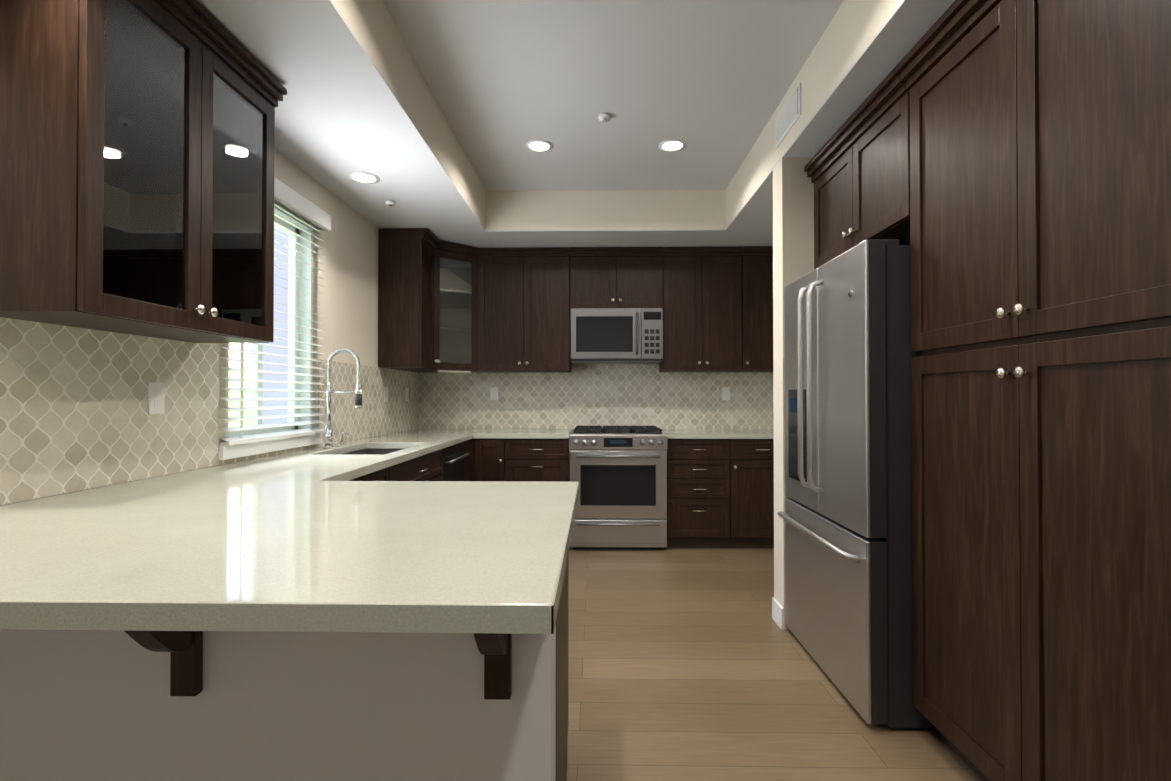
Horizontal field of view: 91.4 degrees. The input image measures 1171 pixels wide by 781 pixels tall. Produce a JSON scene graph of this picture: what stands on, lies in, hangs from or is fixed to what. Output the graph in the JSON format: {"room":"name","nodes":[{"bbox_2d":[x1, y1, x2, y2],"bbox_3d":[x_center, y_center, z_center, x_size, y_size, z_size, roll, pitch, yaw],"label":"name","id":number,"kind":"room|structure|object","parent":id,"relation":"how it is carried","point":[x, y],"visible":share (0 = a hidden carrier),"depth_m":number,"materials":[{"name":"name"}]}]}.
{"room":"kitchen","nodes":[
{"label":"kitchen","id":0,"kind":"room"},
{"bbox_2d":[0,149,417,504],"bbox_3d":[-1.642,-0.157,1.290,0.131,2.755,7.740,0,-1,1],"label":"wall","id":1,"kind":"structure","parent":0,"point":[75,416],"depth_m":2.09,"materials":[{"name":"tile"}]},
{"bbox_2d":[0,0,286,342],"bbox_3d":[-1.387,-0.701,1.865,0.368,1.015,0.850,0,-1,1],"label":"upper cabinet","id":2,"kind":"object","parent":1,"relation":"attached to","point":[137,145],"visible":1,"depth_m":1.62,"materials":[{"name":"brown wood"}]},
{"bbox_2d":[148,382,164,414],"bbox_3d":[-1.557,0.028,2.076,0.008,0.116,0.072,0,-1,1],"label":"electrical outlet","id":3,"kind":"object","parent":1,"relation":"attached to","point":[156,396],"visible":1,"depth_m":2.07,"materials":[{"name":"white plastic"}]},
{"bbox_2d":[219,206,321,459],"bbox_3d":[-1.602,-0.317,2.871,0.150,1.234,0.880,0,-1,1],"label":"window","id":4,"kind":"structure","parent":1,"relation":"in","point":[239,450],"depth_m":3.19,"materials":[{"name":"white"}]},
{"bbox_2d":[219,177,330,445],"bbox_3d":[-1.519,-0.390,2.870,0.073,1.258,0.880,0,-1,1],"label":"window blinds","id":5,"kind":"object","parent":4,"relation":"attached to","point":[292,203],"visible":0.73,"depth_m":2.90,"materials":[{"name":"white plastic"}]},
{"bbox_2d":[384,387,387,401],"bbox_3d":[-1.514,0.031,4.346,0.008,0.116,0.072,0,-1,1],"label":"electrical outlet","id":6,"kind":"object","parent":1,"relation":"attached to","point":[385,394],"visible":1,"depth_m":4.33,"materials":[{"name":"white plastic"}]},
{"bbox_2d":[405,388,407,401],"bbox_3d":[-1.505,0.036,4.816,0.008,0.116,0.072,0,-1,1],"label":"electrical outlet","id":7,"kind":"object","parent":1,"relation":"attached to","point":[406,394],"visible":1,"depth_m":4.80,"materials":[{"name":"white plastic"}]},
{"bbox_2d":[378,228,439,369],"bbox_3d":[-1.340,-0.681,4.377,0.368,1.025,0.335,0,-1,1],"label":"upper cabinet","id":8,"kind":"object","parent":1,"relation":"attached to","point":[405,298],"visible":0.96,"depth_m":4.21,"materials":[{"name":"brown wood"}]},
{"bbox_2d":[402,240,484,372],"bbox_3d":[-1.190,-0.666,4.825,0.654,1.045,0.658,0,-1,1],"label":"upper cabinet","id":9,"kind":"object","parent":1,"relation":"attached to","point":[455,307],"visible":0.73,"depth_m":4.77,"materials":[{"name":"brown wood"}]},
{"bbox_2d":[0,623,555,780],"bbox_3d":[-0.827,0.784,1.230,1.517,0.871,0.130,0,-1,1],"label":"wall","id":10,"kind":"structure","parent":0,"point":[89,705],"depth_m":1.16,"materials":[{"name":"white paint"}]},
{"bbox_2d":[124,631,202,695],"bbox_3d":[-0.806,0.478,1.054,0.052,0.265,0.222,0,-1,1],"label":"corbel","id":11,"kind":"object","parent":10,"relation":"attached to","point":[185,648],"visible":0.38,"depth_m":1.14,"materials":[{"name":"brown wood"}]},
{"bbox_2d":[473,633,511,699],"bbox_3d":[-0.176,0.478,1.042,0.052,0.265,0.222,0,-1,1],"label":"corbel","id":12,"kind":"object","parent":10,"relation":"attached to","point":[495,649],"visible":0.48,"depth_m":1.13,"materials":[{"name":"brown wood"}]},
{"bbox_2d":[197,0,495,247],"bbox_3d":[-1.200,-1.382,1.294,0.775,0.305,7.740,0,-1,1],"label":"ceiling","id":13,"kind":"structure","parent":0,"point":[350,78],"depth_m":2.59,"materials":[{"name":"beige paint"}]},
{"bbox_2d":[348,171,379,183],"bbox_3d":[-1.255,-1.206,3.243,0.170,0.007,0.170,0,-1,1],"label":"recessed light","id":14,"kind":"object","parent":13,"relation":"in","point":[363,177],"visible":1,"depth_m":3.23,"materials":[{"name":"white"}]},
{"bbox_2d":[385,200,394,205],"bbox_3d":[-1.243,-1.192,3.643,0.060,0.028,0.060,0,-1,1],"label":"smoke detector","id":15,"kind":"object","parent":13,"relation":"attached to","point":[390,202],"visible":1,"depth_m":3.63,"materials":[{"name":"white plastic"}]},
{"bbox_2d":[485,190,725,247],"bbox_3d":[0.155,-1.348,4.718,1.805,0.305,0.840,0,-1,1],"label":"ceiling soffit","id":16,"kind":"structure","parent":0,"point":[625,218],"depth_m":4.30,"materials":[{"name":"beige paint"}]},
{"bbox_2d":[382,0,843,190],"bbox_3d":[0.288,-1.565,1.277,3.990,0.060,7.960,0,-1,1],"label":"ceiling","id":17,"kind":"structure","parent":0,"point":[709,82],"depth_m":2.79,"materials":[{"name":"grey paint"}]},
{"bbox_2d":[526,139,552,151],"bbox_3d":[-0.285,-1.508,3.528,0.170,0.007,0.170,0,-1,1],"label":"recessed light","id":18,"kind":"object","parent":17,"relation":"in","point":[537,145],"visible":1,"depth_m":3.52,"materials":[{"name":"white"}]},
{"bbox_2d":[599,113,609,121],"bbox_3d":[0.105,-1.501,3.151,0.064,0.030,0.064,0,-1,1],"label":"smoke detector","id":19,"kind":"object","parent":17,"relation":"attached to","point":[604,117],"visible":1,"depth_m":3.13,"materials":[{"name":"white plastic"}]},
{"bbox_2d":[659,139,685,151],"bbox_3d":[0.535,-1.508,3.523,0.170,0.007,0.170,0,-1,1],"label":"recessed light","id":20,"kind":"object","parent":17,"relation":"in","point":[671,145],"visible":1,"depth_m":3.51,"materials":[{"name":"white"}]},
{"bbox_2d":[566,547,982,780],"bbox_3d":[0.288,1.250,1.249,3.990,0.060,7.960,0,-1,1],"label":"floor","id":21,"kind":"structure","parent":0,"point":[691,664],"depth_m":2.35,"materials":[{"name":"brown wood"}]},
{"bbox_2d":[350,464,397,480],"bbox_3d":[-1.253,0.796,2.409,0.605,0.872,0.813,0,-1,1],"label":"base cabinet","id":22,"kind":"object","parent":21,"relation":"on","point":[390,473],"depth_m":2.69,"materials":[{"name":"brown wood"}]},
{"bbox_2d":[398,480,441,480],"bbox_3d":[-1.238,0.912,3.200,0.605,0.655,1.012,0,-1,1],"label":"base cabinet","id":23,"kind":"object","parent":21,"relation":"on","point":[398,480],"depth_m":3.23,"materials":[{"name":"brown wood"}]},
{"bbox_2d":[398,440,469,480],"bbox_3d":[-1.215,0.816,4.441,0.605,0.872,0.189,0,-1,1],"label":"base cabinet","id":24,"kind":"object","parent":21,"relation":"on","point":[427,467],"depth_m":3.38,"materials":[{"name":"brown wood"}]},
{"bbox_2d":[0,429,479,572],"bbox_3d":[-1.222,0.344,2.985,0.660,0.040,4.318,0,-1,1],"label":"countertop","id":25,"kind":"structure","parent":24,"relation":"on","point":[37,529],"depth_m":1.69,"materials":[{"name":"stone"}]},
{"bbox_2d":[323,348,362,447],"bbox_3d":[-1.369,0.041,3.280,0.224,0.569,0.225,0,-1,1],"label":"faucet","id":26,"kind":"object","parent":25,"relation":"on","point":[328,433],"visible":1,"depth_m":3.23,"materials":[{"name":"silver metal"}]},
{"bbox_2d":[345,449,402,454],"bbox_3d":[-1.205,0.467,3.256,0.414,0.200,0.764,0,-1,1],"label":"sink","id":27,"kind":"object","parent":25,"relation":"in","point":[376,451],"depth_m":3.63,"materials":[{"name":"silver metal"}]},
{"bbox_2d":[440,441,469,480],"bbox_3d":[-1.199,0.813,4.027,0.653,0.870,0.624,0,-1,1],"label":"dishwasher","id":28,"kind":"object","parent":21,"relation":"on","point":[453,462],"visible":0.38,"depth_m":3.98,"materials":[{"name":"grey"}]},
{"bbox_2d":[470,439,568,481],"bbox_3d":[-0.527,0.820,4.790,0.797,0.872,0.638,0,-1,1],"label":"base cabinet","id":29,"kind":"object","parent":21,"relation":"on","point":[546,460],"visible":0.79,"depth_m":4.51,"materials":[{"name":"brown wood"}]},
{"bbox_2d":[476,429,571,438],"bbox_3d":[-0.491,0.362,4.801,0.732,0.040,0.658,0,-1,1],"label":"countertop","id":30,"kind":"structure","parent":29,"relation":"on","point":[484,433],"depth_m":4.50,"materials":[{"name":"stone"}]},
{"bbox_2d":[556,556,567,780],"bbox_3d":[-0.523,0.788,1.656,0.919,0.872,0.605,0,-1,1],"label":"base cabinet","id":31,"kind":"object","parent":21,"relation":"on","point":[561,686],"visible":0.02,"depth_m":1.33,"materials":[{"name":"brown wood"}]},
{"bbox_2d":[0,473,578,633],"bbox_3d":[-0.478,0.328,1.395,0.888,0.040,1.166,0,-1,1],"label":"countertop","id":32,"kind":"structure","parent":31,"relation":"on","point":[316,539],"depth_m":0.98,"materials":[{"name":"stone"}]},
{"bbox_2d":[569,426,667,549],"bbox_3d":[0.259,0.781,4.738,0.764,0.948,0.723,0,-1,1],"label":"range","id":33,"kind":"object","parent":21,"relation":"on","point":[618,474],"visible":0.98,"depth_m":4.43,"materials":[{"name":"silver metal"}]},
{"bbox_2d":[667,439,738,547],"bbox_3d":[0.925,0.820,4.779,0.546,0.872,0.605,0,-1,1],"label":"base cabinet","id":34,"kind":"object","parent":21,"relation":"on","point":[720,493],"depth_m":4.48,"materials":[{"name":"brown wood"}]},
{"bbox_2d":[662,429,773,438],"bbox_3d":[1.436,0.362,4.776,1.580,0.040,0.637,0,-1,1],"label":"countertop","id":35,"kind":"structure","parent":34,"relation":"on","point":[671,433],"depth_m":4.51,"materials":[{"name":"stone"}]},
{"bbox_2d":[739,439,773,547],"bbox_3d":[1.414,0.820,4.770,0.553,0.872,0.605,0,-1,1],"label":"base cabinet","id":36,"kind":"object","parent":21,"relation":"on","point":[756,456],"depth_m":4.48,"materials":[{"name":"brown wood"}]},
{"bbox_2d":[777,239,936,729],"bbox_3d":[1.377,0.340,2.502,0.849,1.785,0.895,0,-1,1],"label":"fridge","id":37,"kind":"object","parent":21,"relation":"on","point":[846,515],"visible":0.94,"depth_m":2.15,"materials":[{"name":"grey metal"}]},
{"bbox_2d":[896,0,1170,780],"bbox_3d":[1.464,0.023,1.522,0.708,2.400,1.050,0,-1,1],"label":"pantry cabinet","id":38,"kind":"object","parent":21,"relation":"on","point":[1040,183],"visible":1,"depth_m":1.46,"materials":[{"name":"brown wood"}]},
{"bbox_2d":[773,158,813,629],"bbox_3d":[1.671,0.013,3.035,1.290,2.450,0.160,0,-1,1],"label":"wall","id":39,"kind":"structure","parent":0,"point":[793,223],"depth_m":2.98,"materials":[{"name":"beige paint"}]},
{"bbox_2d":[771,597,783,629],"bbox_3d":[1.606,1.183,3.030,1.182,0.110,0.174,0,-1,1],"label":"baseboard","id":40,"kind":"structure","parent":39,"relation":"attached to","point":[777,612],"depth_m":3.02,"materials":[{"name":"white wood"}]},
{"bbox_2d":[713,0,954,246],"bbox_3d":[1.637,-1.383,1.240,1.290,0.305,7.740,0,-1,1],"label":"ceiling","id":41,"kind":"structure","parent":0,"point":[861,50],"depth_m":2.45,"materials":[{"name":"beige paint"}]},
{"bbox_2d":[775,83,800,147],"bbox_3d":[1.014,-1.376,2.882,0.016,0.155,0.360,0,-1,1],"label":"ceiling vent","id":42,"kind":"object","parent":41,"relation":"in","point":[789,115],"visible":0.98,"depth_m":2.84,"materials":[{"name":"white metal"}]},
{"bbox_3d":[0.362,-0.118,5.182,3.990,2.755,0.120,0,-1,1],"label":"wall","id":43,"kind":"structure","parent":0,"visible":0},
{"bbox_2d":[477,247,570,372],"bbox_3d":[-0.517,-0.675,4.946,0.775,1.025,0.390,0,-1,1],"label":"upper cabinet","id":44,"kind":"object","parent":43,"relation":"attached to","point":[524,317],"visible":0.94,"depth_m":4.80,"materials":[{"name":"brown wood"}]},
{"bbox_2d":[418,363,773,428],"bbox_3d":[0.365,0.099,5.114,3.737,0.720,0.010,0,-1,1],"label":"backsplash","id":45,"kind":"structure","parent":43,"relation":"attached to","point":[602,395],"depth_m":5.11,"materials":[{"name":"tile"}]},
{"bbox_2d":[490,387,497,399],"bbox_3d":[-0.819,0.029,5.128,0.072,0.116,0.008,0,-1,1],"label":"electrical outlet","id":46,"kind":"object","parent":45,"relation":"attached to","point":[493,393],"visible":1,"depth_m":5.12,"materials":[{"name":"white plastic"}]},
{"bbox_2d":[722,387,729,399],"bbox_3d":[1.250,0.029,5.089,0.072,0.116,0.008,0,-1,1],"label":"electrical outlet","id":47,"kind":"object","parent":45,"relation":"attached to","point":[725,393],"visible":1,"depth_m":5.09,"materials":[{"name":"white plastic"}]},
{"bbox_2d":[570,247,663,308],"bbox_3d":[0.262,-0.938,4.934,0.776,0.500,0.390,0,-1,1],"label":"upper cabinet","id":48,"kind":"object","parent":43,"relation":"attached to","point":[616,277],"visible":1,"depth_m":4.79,"materials":[{"name":"brown wood"}]},
{"bbox_2d":[571,308,662,363],"bbox_3d":[0.262,-0.463,4.904,0.764,0.440,0.439,0,-1,1],"label":"microwave","id":49,"kind":"object","parent":48,"relation":"attached to","point":[616,335],"visible":1,"depth_m":4.73,"materials":[{"name":"silver metal"}]},
{"bbox_2d":[659,246,742,371],"bbox_3d":[0.981,-0.675,4.918,0.655,1.025,0.390,0,-1,1],"label":"upper cabinet","id":50,"kind":"object","parent":43,"relation":"attached to","point":[702,309],"visible":0.98,"depth_m":4.78,"materials":[{"name":"brown wood"}]},
{"bbox_2d":[738,246,772,371],"bbox_3d":[1.769,-0.676,4.903,0.913,1.025,0.390,0,-1,1],"label":"upper cabinet","id":51,"kind":"object","parent":43,"relation":"attached to","point":[757,308],"visible":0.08,"depth_m":4.77,"materials":[{"name":"brown wood"}]},
{"label":"outside","id":52,"kind":"structure","parent":0,"visible":0},
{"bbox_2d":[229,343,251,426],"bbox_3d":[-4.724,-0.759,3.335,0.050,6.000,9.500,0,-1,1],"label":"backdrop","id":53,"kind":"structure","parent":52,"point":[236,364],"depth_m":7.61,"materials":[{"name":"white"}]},
{"bbox_3d":[1.862,-0.016,0.152,0.120,2.450,5.600,0,-1,1],"label":"wall","id":54,"kind":"structure","parent":0,"visible":0},
{"bbox_2d":[804,67,910,269],"bbox_3d":[1.482,-0.897,2.512,0.708,0.540,0.904,0,-1,1],"label":"upper cabinet","id":55,"kind":"object","parent":54,"relation":"attached to","point":[857,168],"visible":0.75,"depth_m":2.39,"materials":[{"name":"brown wood"}]}
]}

